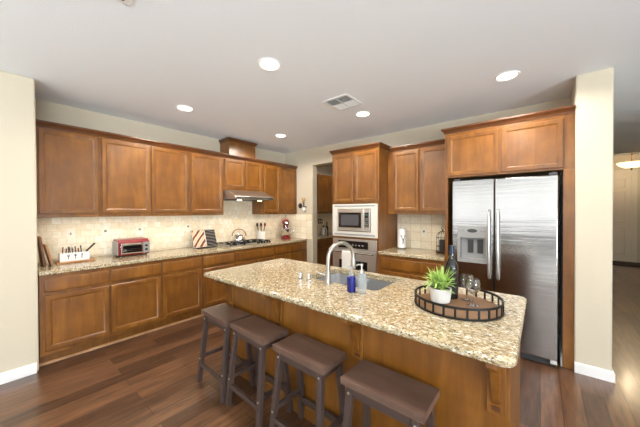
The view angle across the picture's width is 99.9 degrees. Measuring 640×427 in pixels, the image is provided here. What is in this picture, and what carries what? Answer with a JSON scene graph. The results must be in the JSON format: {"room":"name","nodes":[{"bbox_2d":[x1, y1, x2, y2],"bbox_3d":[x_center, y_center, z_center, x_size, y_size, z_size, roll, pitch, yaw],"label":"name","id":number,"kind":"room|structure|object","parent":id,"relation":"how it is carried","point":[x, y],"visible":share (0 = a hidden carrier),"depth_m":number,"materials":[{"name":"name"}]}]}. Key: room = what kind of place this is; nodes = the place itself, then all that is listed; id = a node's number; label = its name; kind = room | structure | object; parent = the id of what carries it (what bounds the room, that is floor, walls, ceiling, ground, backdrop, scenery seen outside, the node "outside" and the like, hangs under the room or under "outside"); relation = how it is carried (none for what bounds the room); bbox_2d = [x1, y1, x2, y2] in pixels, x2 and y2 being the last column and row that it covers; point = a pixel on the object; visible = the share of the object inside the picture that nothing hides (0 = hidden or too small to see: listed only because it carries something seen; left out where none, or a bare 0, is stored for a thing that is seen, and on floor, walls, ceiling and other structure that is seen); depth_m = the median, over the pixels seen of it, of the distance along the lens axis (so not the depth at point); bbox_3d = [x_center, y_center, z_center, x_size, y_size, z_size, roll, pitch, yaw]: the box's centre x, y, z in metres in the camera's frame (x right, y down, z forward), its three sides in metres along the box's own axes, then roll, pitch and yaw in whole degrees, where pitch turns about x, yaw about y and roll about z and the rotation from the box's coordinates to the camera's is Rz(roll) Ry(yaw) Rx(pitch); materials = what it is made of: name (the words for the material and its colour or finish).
{"room":"kitchen","nodes":[
{"label":"kitchen","id":0,"kind":"room"},
{"bbox_2d":[0,70,38,372],"bbox_3d":[-4.453,0.135,0.852,0.840,2.680,4.856,0,1,39],"label":"wall","id":1,"kind":"structure","parent":0,"point":[19,332],"depth_m":2.37,"materials":[{"name":"beige paint"}]},
{"bbox_2d":[0,362,36,384],"bbox_3d":[-4.059,1.429,0.663,0.016,0.092,4.640,0,1,39],"label":"baseboard","id":2,"kind":"structure","parent":1,"relation":"attached to","point":[8,376],"depth_m":2.36,"materials":[{"name":"white wood"}]},
{"bbox_2d":[35,99,331,261],"bbox_3d":[-1.143,0.080,5.381,0.200,2.680,6.342,0,1,39],"label":"wall","id":3,"kind":"structure","parent":0,"point":[46,111],"depth_m":3.58,"materials":[{"name":"beige paint"}]},
{"bbox_2d":[36,126,99,217],"bbox_3d":[-2.776,-0.415,2.950,0.336,0.907,0.510,0,1,39],"label":"upper cabinet","id":4,"kind":"object","parent":3,"relation":"attached to","point":[67,163],"visible":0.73,"depth_m":2.83,"materials":[{"name":"brown wood"}]},
{"bbox_2d":[36,119,297,168],"bbox_3d":[-1.644,-0.914,4.071,0.048,0.062,3.693,0,1,39],"label":"crown molding","id":5,"kind":"structure","parent":4,"relation":"attached to","point":[40,123],"depth_m":3.38,"materials":[{"name":"brown wood"}]},
{"bbox_2d":[66,228,74,238],"bbox_3d":[-2.868,0.233,3.094,0.016,0.120,0.076,0,1,39],"label":"wall outlet","id":6,"kind":"object","parent":3,"relation":"attached to","point":[70,233],"visible":1,"depth_m":3.09,"materials":[{"name":"beige plastic"}]},
{"bbox_2d":[101,228,108,237],"bbox_3d":[-2.668,0.240,3.344,0.007,0.120,0.076,0,1,39],"label":"wall outlet","id":7,"kind":"object","parent":3,"relation":"attached to","point":[105,231],"visible":1,"depth_m":3.34,"materials":[{"name":"beige plastic"}]},
{"bbox_2d":[136,226,142,235],"bbox_3d":[-2.433,0.237,3.629,0.007,0.120,0.076,0,1,39],"label":"wall outlet","id":8,"kind":"object","parent":3,"relation":"attached to","point":[139,230],"visible":1,"depth_m":3.62,"materials":[{"name":"beige plastic"}]},
{"bbox_2d":[99,137,189,216],"bbox_3d":[-2.293,-0.423,3.537,0.336,0.907,1.008,0,1,39],"label":"upper cabinet","id":9,"kind":"object","parent":3,"relation":"attached to","point":[137,179],"visible":0.91,"depth_m":3.37,"materials":[{"name":"brown wood"}]},
{"bbox_2d":[37,200,285,262],"bbox_3d":[-1.886,0.056,4.309,0.012,0.926,3.658,0,1,39],"label":"backsplash","id":10,"kind":"structure","parent":3,"relation":"attached to","point":[163,232],"depth_m":3.78,"materials":[{"name":"tile"}]},
{"bbox_2d":[186,224,190,231],"bbox_3d":[-2.024,0.220,4.127,0.007,0.120,0.076,0,1,39],"label":"wall outlet","id":11,"kind":"object","parent":3,"relation":"attached to","point":[188,226],"visible":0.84,"depth_m":4.13,"materials":[{"name":"beige plastic"}]},
{"bbox_2d":[189,152,223,214],"bbox_3d":[-1.805,-0.430,4.130,0.336,0.907,0.526,0,1,39],"label":"upper cabinet","id":12,"kind":"object","parent":3,"relation":"attached to","point":[205,171],"visible":0.91,"depth_m":4.00,"materials":[{"name":"brown wood"}]},
{"bbox_2d":[218,137,257,157],"bbox_3d":[-1.408,-1.093,4.650,0.307,0.282,0.573,0,1,39],"label":"duct cover","id":13,"kind":"object","parent":3,"relation":"attached to","point":[228,145],"visible":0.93,"depth_m":4.51,"materials":[{"name":"brown wood"}]},
{"bbox_2d":[223,157,262,191],"bbox_3d":[-1.393,-0.638,4.631,0.336,0.503,0.773,0,1,39],"label":"upper cabinet","id":14,"kind":"object","parent":3,"relation":"attached to","point":[237,174],"visible":0.83,"depth_m":4.49,"materials":[{"name":"brown wood"}]},
{"bbox_2d":[223,189,273,200],"bbox_3d":[-1.276,-0.298,4.539,0.635,0.173,0.760,0,1,39],"label":"range hood","id":15,"kind":"object","parent":3,"relation":"attached to","point":[228,195],"visible":0.89,"depth_m":4.33,"materials":[{"name":"silver metal"}]},
{"bbox_2d":[252,164,296,213],"bbox_3d":[-0.870,-0.444,5.268,0.336,0.907,0.869,0,1,39],"label":"upper cabinet","id":16,"kind":"object","parent":3,"relation":"attached to","point":[280,183],"visible":0.94,"depth_m":5.11,"materials":[{"name":"brown wood"}]},
{"bbox_2d":[317,213,332,233],"bbox_3d":[0.125,0.241,6.756,0.012,0.496,2.390,0,1,39],"label":"backsplash","id":17,"kind":"structure","parent":3,"relation":"attached to","point":[326,217],"depth_m":6.76,"materials":[{"name":"tile"}]},
{"bbox_2d":[317,174,332,212],"bbox_3d":[0.252,-0.452,6.631,0.336,0.889,2.330,0,1,39],"label":"upper cabinet","id":18,"kind":"object","parent":3,"relation":"attached to","point":[324,182],"visible":0.25,"depth_m":6.20,"materials":[{"name":"brown wood"}]},
{"bbox_2d":[0,0,639,153],"bbox_3d":[1.518,-1.279,1.131,9.700,0.100,13.300,0,1,39],"label":"ceiling","id":19,"kind":"structure","parent":0,"point":[411,64],"depth_m":2.15,"materials":[{"name":"white paint"}]},
{"bbox_2d":[118,0,133,5],"bbox_3d":[-1.092,-1.215,1.357,0.318,0.012,0.312,0,1,39],"label":"ceiling vent","id":20,"kind":"object","parent":19,"relation":"in","point":[127,2],"visible":1,"depth_m":1.54,"materials":[{"name":"white"}]},
{"bbox_2d":[175,105,193,111],"bbox_3d":[-1.585,-1.232,3.155,0.196,0.010,0.196,0,1,39],"label":"recessed light","id":21,"kind":"object","parent":19,"relation":"in","point":[185,108],"visible":1,"depth_m":3.16,"materials":[{"name":"beige"}]},
{"bbox_2d":[257,58,280,70],"bbox_3d":[-0.417,-1.227,2.221,0.196,0.010,0.196,0,1,39],"label":"recessed light","id":22,"kind":"object","parent":19,"relation":"in","point":[268,64],"visible":1,"depth_m":2.22,"materials":[{"name":"white"}]},
{"bbox_2d":[275,134,286,137],"bbox_3d":[-0.630,-1.246,4.316,0.196,0.010,0.196,0,1,39],"label":"recessed light","id":23,"kind":"object","parent":19,"relation":"in","point":[276,135],"visible":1,"depth_m":4.30,"materials":[{"name":"beige"}]},
{"bbox_2d":[322,93,362,110],"bbox_3d":[0.254,-1.234,3.003,0.320,0.015,0.335,0,1,39],"label":"ceiling vent","id":24,"kind":"object","parent":19,"relation":"in","point":[345,101],"visible":1,"depth_m":2.98,"materials":[{"name":"white metal"}]},
{"bbox_2d":[355,111,370,116],"bbox_3d":[0.536,-1.242,3.366,0.196,0.010,0.196,0,1,39],"label":"recessed light","id":25,"kind":"object","parent":19,"relation":"in","point":[361,113],"visible":1,"depth_m":3.37,"materials":[{"name":"beige"}]},
{"bbox_2d":[494,70,520,81],"bbox_3d":[1.687,-1.237,2.426,0.196,0.010,0.196,0,1,39],"label":"recessed light","id":26,"kind":"object","parent":19,"relation":"in","point":[508,75],"visible":1,"depth_m":2.42,"materials":[{"name":"beige"}]},
{"bbox_2d":[0,261,639,426],"bbox_3d":[2.544,1.465,2.393,9.700,0.060,16.500,0,1,39],"label":"floor","id":27,"kind":"structure","parent":0,"point":[148,379],"depth_m":2.21,"materials":[{"name":"brown wood"}]},
{"bbox_2d":[38,267,109,363],"bbox_3d":[-2.663,1.012,2.889,0.616,0.872,0.530,0,1,39],"label":"base cabinet","id":28,"kind":"object","parent":27,"relation":"on","point":[74,307],"visible":0.81,"depth_m":2.67,"materials":[{"name":"brown wood"}]},
{"bbox_2d":[39,314,203,366],"bbox_3d":[-1.493,1.424,3.976,0.020,0.022,3.694,0,1,39],"label":"trim","id":29,"kind":"structure","parent":28,"relation":"attached to","point":[200,315],"depth_m":3.00,"materials":[{"name":"brown wood"}]},
{"bbox_2d":[38,238,306,275],"bbox_3d":[-1.658,0.540,4.097,0.611,0.040,3.683,0,1,39],"label":"countertop","id":30,"kind":"structure","parent":28,"relation":"on","point":[105,261],"depth_m":3.25,"materials":[{"name":"stone"}]},
{"bbox_2d":[37,236,45,266],"bbox_3d":[-2.875,0.385,2.771,0.260,0.299,0.052,0,1,39],"label":"cutting board","id":31,"kind":"object","parent":30,"relation":"on","point":[39,239],"visible":0.91,"depth_m":2.70,"materials":[{"name":"brown wood"}]},
{"bbox_2d":[43,244,53,264],"bbox_3d":[-2.829,0.425,2.797,0.200,0.212,0.062,0,1,39],"label":"cutting board","id":32,"kind":"object","parent":30,"relation":"on","point":[45,246],"visible":0.96,"depth_m":2.74,"materials":[{"name":"brown wood"}]},
{"bbox_2d":[55,257,95,264],"bbox_3d":[-2.717,0.526,2.989,0.190,0.016,0.315,0,1,39],"label":"serving board","id":33,"kind":"object","parent":30,"relation":"on","point":[91,258],"visible":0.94,"depth_m":2.92,"materials":[{"name":"brown wood"}]},
{"bbox_2d":[58,250,89,261],"bbox_3d":[-2.734,0.473,2.990,0.112,0.090,0.243,0,1,39],"label":"box","id":34,"kind":"object","parent":33,"relation":"on","point":[83,255],"visible":0.99,"depth_m":2.95,"materials":[{"name":"white ceramic"}]},
{"bbox_2d":[112,237,149,256],"bbox_3d":[-2.395,0.426,3.425,0.272,0.205,0.350,0,1,39],"label":"toaster oven","id":35,"kind":"object","parent":30,"relation":"on","point":[128,246],"visible":1,"depth_m":3.35,"materials":[{"name":"red metal"}]},
{"bbox_2d":[190,229,216,248],"bbox_3d":[-1.761,0.384,4.120,0.161,0.271,0.375,0,1,39],"label":"cookbook","id":36,"kind":"object","parent":30,"relation":"on","point":[200,238],"visible":1,"depth_m":4.09,"materials":[{"name":"multicoloured paper"}]},
{"bbox_2d":[217,239,272,247],"bbox_3d":[-1.274,0.493,4.562,0.480,0.042,0.820,0,1,39],"label":"cooktop","id":37,"kind":"object","parent":30,"relation":"in","point":[254,241],"visible":0.96,"depth_m":4.42,"materials":[{"name":"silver metal"}]},
{"bbox_2d":[232,229,245,241],"bbox_3d":[-1.373,0.364,4.520,0.208,0.218,0.237,0,1,39],"label":"kettle","id":38,"kind":"object","parent":37,"relation":"on","point":[237,238],"visible":1,"depth_m":4.47,"materials":[{"name":"silver metal"}]},
{"bbox_2d":[257,231,265,240],"bbox_3d":[-1.111,0.420,5.075,0.166,0.178,0.166,0,1,39],"label":"utensil crock","id":39,"kind":"object","parent":30,"relation":"on","point":[260,234],"visible":0.67,"depth_m":5.01,"materials":[{"name":"white ceramic"}]},
{"bbox_2d":[281,218,293,238],"bbox_3d":[-0.664,0.302,5.424,0.264,0.403,0.351,0,1,-11],"label":"stand mixer","id":40,"kind":"object","parent":30,"relation":"on","point":[285,231],"visible":0.99,"depth_m":5.29,"materials":[{"name":"red metal"}]},
{"bbox_2d":[281,228,293,236],"bbox_3d":[-0.670,0.382,5.353,0.231,0.166,0.212,0,1,39],"label":"bowl","id":41,"kind":"object","parent":40,"relation":"on","point":[285,232],"depth_m":5.30,"materials":[{"name":"silver metal"}]},
{"bbox_2d":[108,260,161,342],"bbox_3d":[-2.332,1.007,3.292,0.616,0.872,0.512,0,1,39],"label":"base cabinet","id":42,"kind":"object","parent":27,"relation":"on","point":[135,289],"visible":0.82,"depth_m":3.08,"materials":[{"name":"brown wood"}]},
{"bbox_2d":[159,255,201,326],"bbox_3d":[-2.007,1.002,3.687,0.616,0.872,0.508,0,1,39],"label":"base cabinet","id":43,"kind":"object","parent":27,"relation":"on","point":[181,277],"visible":0.73,"depth_m":3.48,"materials":[{"name":"brown wood"}]},
{"bbox_2d":[199,251,233,314],"bbox_3d":[-1.686,0.997,4.077,0.616,0.872,0.502,0,1,39],"label":"base cabinet","id":44,"kind":"object","parent":27,"relation":"on","point":[213,294],"visible":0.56,"depth_m":3.82,"materials":[{"name":"brown wood"}]},
{"bbox_2d":[197,303,254,403],"bbox_3d":[-0.804,1.143,2.294,0.430,0.613,0.309,0,1,41],"label":"bar stool","id":45,"kind":"object","parent":27,"relation":"on","point":[222,315],"visible":0.84,"depth_m":2.24,"materials":[{"name":"brown wood"}]},
{"bbox_2d":[234,245,273,266],"bbox_3d":[-1.275,0.991,4.577,0.616,0.872,0.791,0,1,39],"label":"base cabinet","id":46,"kind":"object","parent":27,"relation":"on","point":[266,253],"visible":0.27,"depth_m":4.34,"materials":[{"name":"brown wood"}]},
{"bbox_2d":[225,315,292,426],"bbox_3d":[-0.458,1.145,2.003,0.430,0.613,0.309,0,1,42],"label":"bar stool","id":47,"kind":"object","parent":27,"relation":"on","point":[261,333],"visible":0.98,"depth_m":1.95,"materials":[{"name":"brown wood"}]},
{"bbox_2d":[274,243,290,258],"bbox_3d":[-0.890,0.985,5.045,0.616,0.872,0.417,0,1,39],"label":"base cabinet","id":48,"kind":"object","parent":27,"relation":"on","point":[282,250],"visible":0.22,"depth_m":4.84,"materials":[{"name":"brown wood"}]},
{"bbox_2d":[291,241,306,261],"bbox_3d":[-0.622,0.981,5.370,0.616,0.872,0.425,0,1,39],"label":"base cabinet","id":49,"kind":"object","parent":27,"relation":"on","point":[298,249],"visible":0.26,"depth_m":5.16,"materials":[{"name":"brown wood"}]},
{"bbox_2d":[269,333,346,426],"bbox_3d":[-0.070,1.146,1.677,0.430,0.613,0.309,0,1,40],"label":"bar stool","id":50,"kind":"object","parent":27,"relation":"on","point":[312,357],"visible":0.94,"depth_m":1.65,"materials":[{"name":"brown wood"}]},
{"bbox_2d":[317,238,332,265],"bbox_3d":[0.349,0.966,6.552,0.616,0.872,2.355,0,1,39],"label":"base cabinet","id":51,"kind":"object","parent":27,"relation":"on","point":[323,245],"visible":0.1,"depth_m":5.75,"materials":[{"name":"brown wood"}]},
{"bbox_2d":[317,232,332,239],"bbox_3d":[0.356,0.510,6.547,0.611,0.040,2.365,0,1,39],"label":"countertop","id":52,"kind":"structure","parent":51,"relation":"on","point":[329,235],"depth_m":5.88,"materials":[{"name":"stone"}]},
{"bbox_2d":[320,225,326,235],"bbox_3d":[0.097,0.379,6.063,0.205,0.232,0.175,0,1,39],"label":"coffee pot","id":53,"kind":"object","parent":52,"relation":"on","point":[323,231],"visible":0.99,"depth_m":6.03,"materials":[{"name":"silver metal"}]},
{"bbox_2d":[329,142,396,272],"bbox_3d":[0.681,0.226,4.155,0.867,2.395,0.631,0,1,39],"label":"oven tower","id":54,"kind":"object","parent":27,"relation":"on","point":[359,173],"visible":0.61,"depth_m":3.86,"materials":[{"name":"brown wood"}]},
{"bbox_2d":[333,238,376,272],"bbox_3d":[0.645,0.723,4.115,0.742,0.702,0.638,0,1,39],"label":"wall oven","id":55,"kind":"object","parent":54,"relation":"in","point":[365,251],"visible":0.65,"depth_m":3.83,"materials":[{"name":"grey metal"}]},
{"bbox_2d":[342,250,350,268],"bbox_3d":[0.407,0.697,3.914,0.190,0.303,0.036,0,1,39],"label":"dish towel","id":56,"kind":"object","parent":55,"relation":"hanging from","point":[346,255],"visible":0.6,"depth_m":3.91,"materials":[{"name":"white fabric"}]},
{"bbox_2d":[333,204,377,237],"bbox_3d":[0.662,0.099,4.132,0.763,0.479,0.578,0,1,39],"label":"microwave","id":57,"kind":"object","parent":54,"relation":"in","point":[349,218],"visible":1,"depth_m":3.88,"materials":[{"name":"white metal"}]},
{"bbox_2d":[214,273,519,426],"bbox_3d":[0.148,1.009,2.082,2.238,0.872,0.913,0,1,39],"label":"kitchen island","id":58,"kind":"object","parent":27,"relation":"on","point":[473,392],"visible":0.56,"depth_m":1.51,"materials":[{"name":"brown wood"}]},
{"bbox_2d":[204,258,526,367],"bbox_3d":[0.130,0.553,2.081,2.304,0.040,0.967,0,1,39],"label":"island countertop","id":59,"kind":"structure","parent":58,"relation":"on","point":[392,309],"depth_m":1.56,"materials":[{"name":"stone"}]},
{"bbox_2d":[298,272,302,279],"bbox_3d":[-0.157,0.503,2.166,0.044,0.058,0.043,0,1,39],"label":"air gap cap","id":60,"kind":"object","parent":59,"relation":"on","point":[300,274],"visible":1,"depth_m":2.15,"materials":[{"name":"silver metal"}]},
{"bbox_2d":[306,273,311,281],"bbox_3d":[-0.088,0.503,2.128,0.044,0.058,0.043,0,1,39],"label":"air gap cap","id":61,"kind":"object","parent":59,"relation":"on","point":[308,274],"visible":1,"depth_m":2.11,"materials":[{"name":"silver metal"}]},
{"bbox_2d":[316,241,355,284],"bbox_3d":[0.137,0.374,2.091,0.331,0.317,0.109,0,1,-15],"label":"faucet","id":62,"kind":"object","parent":59,"relation":"on","point":[327,274],"visible":0.98,"depth_m":2.06,"materials":[{"name":"silver metal"}]},
{"bbox_2d":[346,266,355,292],"bbox_3d":[0.213,0.450,1.844,0.065,0.170,0.060,0,1,39],"label":"soap bottle","id":63,"kind":"object","parent":59,"relation":"on","point":[351,280],"visible":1,"depth_m":1.82,"materials":[{"name":"blue plastic"}]},
{"bbox_2d":[318,273,391,290],"bbox_3d":[0.273,0.676,2.218,0.646,0.205,0.428,0,1,39],"label":"sink","id":64,"kind":"object","parent":59,"relation":"in","point":[371,284],"visible":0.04,"depth_m":2.36,"materials":[{"name":"grey metal"}]},
{"bbox_2d":[356,264,365,293],"bbox_3d":[0.280,0.437,1.814,0.065,0.194,0.060,0,1,39],"label":"soap bottle","id":65,"kind":"object","parent":59,"relation":"on","point":[361,277],"visible":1,"depth_m":1.79,"materials":[{"name":"white"}]},
{"bbox_2d":[414,284,504,321],"bbox_3d":[0.792,0.502,1.560,0.462,0.065,0.462,0,1,39],"label":"serving tray","id":66,"kind":"object","parent":59,"relation":"on","point":[457,309],"visible":0.85,"depth_m":1.45,"materials":[{"name":"brown wood"}]},
{"bbox_2d":[420,265,456,303],"bbox_3d":[0.709,0.411,1.604,0.217,0.221,0.211,0,1,39],"label":"potted plant","id":67,"kind":"object","parent":66,"relation":"on","point":[440,292],"visible":1,"depth_m":1.57,"materials":[{"name":"green plant"}]},
{"bbox_2d":[445,245,457,298],"bbox_3d":[0.814,0.359,1.666,0.076,0.324,0.076,0,1,39],"label":"wine bottle","id":68,"kind":"object","parent":66,"relation":"on","point":[451,262],"visible":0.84,"depth_m":1.64,"materials":[{"name":"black glass"}]},
{"bbox_2d":[460,274,473,301],"bbox_3d":[0.886,0.445,1.623,0.074,0.152,0.074,0,1,39],"label":"wine glass","id":69,"kind":"object","parent":66,"relation":"on","point":[467,298],"visible":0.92,"depth_m":1.62,"materials":[{"name":"clear glass"}]},
{"bbox_2d":[466,277,479,306],"bbox_3d":[0.869,0.446,1.528,0.074,0.152,0.074,0,1,39],"label":"wine glass","id":70,"kind":"object","parent":66,"relation":"on","point":[468,304],"visible":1,"depth_m":1.52,"materials":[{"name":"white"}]},
{"bbox_2d":[341,359,439,426],"bbox_3d":[0.341,1.148,1.339,0.430,0.613,0.309,0,1,39],"label":"bar stool","id":71,"kind":"object","parent":27,"relation":"on","point":[410,401],"visible":1,"depth_m":1.30,"materials":[{"name":"brown wood"}]},
{"bbox_2d":[379,254,444,280],"bbox_3d":[1.322,0.990,3.648,0.840,0.872,0.614,0,1,39],"label":"base cabinet","id":72,"kind":"object","parent":27,"relation":"on","point":[406,267],"visible":0.2,"depth_m":3.42,"materials":[{"name":"brown wood"}]},
{"bbox_2d":[378,247,444,260],"bbox_3d":[1.313,0.534,3.635,0.841,0.040,0.621,0,1,39],"label":"countertop","id":73,"kind":"structure","parent":72,"relation":"on","point":[428,254],"depth_m":3.50,"materials":[{"name":"stone"}]},
{"bbox_2d":[398,227,405,248],"bbox_3d":[1.198,0.351,3.939,0.121,0.320,0.122,0,1,39],"label":"canister","id":74,"kind":"object","parent":73,"relation":"on","point":[401,231],"visible":1,"depth_m":3.89,"materials":[{"name":"white ceramic"}]},
{"bbox_2d":[435,226,444,253],"bbox_3d":[1.591,0.341,3.487,0.172,0.346,0.172,0,1,39],"label":"lantern","id":75,"kind":"object","parent":73,"relation":"on","point":[436,251],"visible":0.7,"depth_m":3.46,"materials":[{"name":"brown metal"}]},
{"bbox_2d":[439,239,443,251],"bbox_3d":[1.591,0.413,3.487,0.084,0.148,0.083,0,1,39],"label":"candle","id":76,"kind":"object","parent":75,"relation":"in","point":[441,241],"visible":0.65,"depth_m":3.46,"materials":[{"name":"grey wax"}]},
{"bbox_2d":[453,172,561,366],"bbox_3d":[2.040,0.522,2.963,0.926,1.818,0.730,0,1,39],"label":"refrigerator","id":77,"kind":"object","parent":27,"relation":"on","point":[505,230],"depth_m":2.65,"materials":[{"name":"grey metal"}]},
{"bbox_2d":[441,105,574,369],"bbox_3d":[2.053,0.224,3.026,1.142,2.410,0.631,0,1,39],"label":"refrigerator surround","id":78,"kind":"object","parent":27,"relation":"on","point":[540,143],"visible":0.81,"depth_m":2.65,"materials":[{"name":"brown wood"}]},
{"bbox_2d":[613,261,639,266],"bbox_3d":[8.056,1.361,7.440,1.600,0.014,0.800,0,1,39],"label":"doormat","id":79,"kind":"object","parent":27,"relation":"on","point":[619,263],"visible":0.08,"depth_m":7.28,"materials":[{"name":"black"}]},
{"bbox_2d":[286,98,569,334],"bbox_3d":[1.026,0.082,4.369,4.436,2.680,0.130,0,1,39],"label":"wall","id":80,"kind":"structure","parent":0,"point":[307,161],"depth_m":4.48,"materials":[{"name":"beige paint"}]},
{"bbox_2d":[286,214,311,238],"bbox_3d":[-0.440,0.260,5.485,0.726,0.486,0.012,0,1,39],"label":"backsplash","id":81,"kind":"structure","parent":80,"relation":"attached to","point":[301,224],"depth_m":5.44,"materials":[{"name":"tile"}]},
{"bbox_2d":[302,198,306,211],"bbox_3d":[-0.330,-0.178,5.341,0.105,0.282,0.084,0,1,39],"label":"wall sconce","id":82,"kind":"object","parent":80,"relation":"attached to","point":[303,201],"visible":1,"depth_m":5.33,"materials":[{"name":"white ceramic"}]},
{"bbox_2d":[388,139,444,213],"bbox_3d":[1.398,-0.467,3.734,0.840,0.947,0.364,0,1,39],"label":"upper cabinet","id":83,"kind":"object","parent":80,"relation":"attached to","point":[416,171],"visible":0.7,"depth_m":3.60,"materials":[{"name":"brown wood"}]},
{"bbox_2d":[398,214,444,249],"bbox_3d":[1.516,0.258,3.876,0.820,0.505,0.012,0,1,39],"label":"backsplash","id":84,"kind":"structure","parent":80,"relation":"attached to","point":[413,223],"depth_m":3.89,"materials":[{"name":"tile"}]},
{"bbox_2d":[421,229,426,236],"bbox_3d":[1.498,0.280,3.878,0.076,0.120,0.007,0,1,39],"label":"wall outlet","id":85,"kind":"object","parent":80,"relation":"attached to","point":[423,231],"visible":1,"depth_m":3.87,"materials":[{"name":"beige plastic"}]},
{"bbox_2d":[559,171,562,350],"bbox_3d":[2.483,0.512,2.712,0.078,1.841,0.585,0,1,39],"label":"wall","id":86,"kind":"structure","parent":0,"point":[561,175],"depth_m":2.70,"materials":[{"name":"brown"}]},
{"bbox_2d":[570,67,613,370],"bbox_3d":[4.035,0.071,4.349,0.236,2.680,5.157,0,1,39],"label":"wall column","id":87,"kind":"structure","parent":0,"point":[592,95],"depth_m":2.36,"materials":[{"name":"beige paint"}]},
{"bbox_2d":[574,361,614,382],"bbox_3d":[4.010,1.366,4.311,0.252,0.092,5.074,0,1,39],"label":"baseboard","id":88,"kind":"structure","parent":87,"relation":"attached to","point":[595,372],"depth_m":2.35,"materials":[{"name":"white wood"}]},
{"bbox_2d":[613,154,639,262],"bbox_3d":[8.447,-0.148,7.909,5.000,3.020,0.150,0,1,39],"label":"wall","id":89,"kind":"structure","parent":0,"point":[635,157],"depth_m":7.49,"materials":[{"name":"beige paint"}]},
{"bbox_2d":[613,173,631,261],"bbox_3d":[8.250,0.110,7.906,1.200,2.494,0.106,0,1,39],"label":"door","id":90,"kind":"structure","parent":89,"relation":"in","point":[622,183],"depth_m":7.63,"materials":[{"name":"beige paint"}]},
{"bbox_2d":[613,169,636,262],"bbox_3d":[8.273,0.062,7.935,1.420,2.600,0.034,0,1,39],"label":"trim","id":91,"kind":"structure","parent":89,"relation":"attached to","point":[633,171],"depth_m":7.51,"materials":[{"name":"beige paint"}]},
{"bbox_2d":[613,152,639,155],"bbox_3d":[7.505,-1.694,6.755,5.000,0.100,3.400,0,1,39],"label":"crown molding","id":92,"kind":"structure","parent":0,"point":[632,152],"depth_m":7.48,"materials":[{"name":"white paint"}]},
{"bbox_2d":[616,153,639,169],"bbox_3d":[7.597,-1.347,6.554,0.510,0.589,0.510,0,1,39],"label":"ceiling fixture","id":93,"kind":"object","parent":92,"relation":"hanging from","point":[632,164],"visible":0.77,"depth_m":6.48,"materials":[{"name":"white glass"}]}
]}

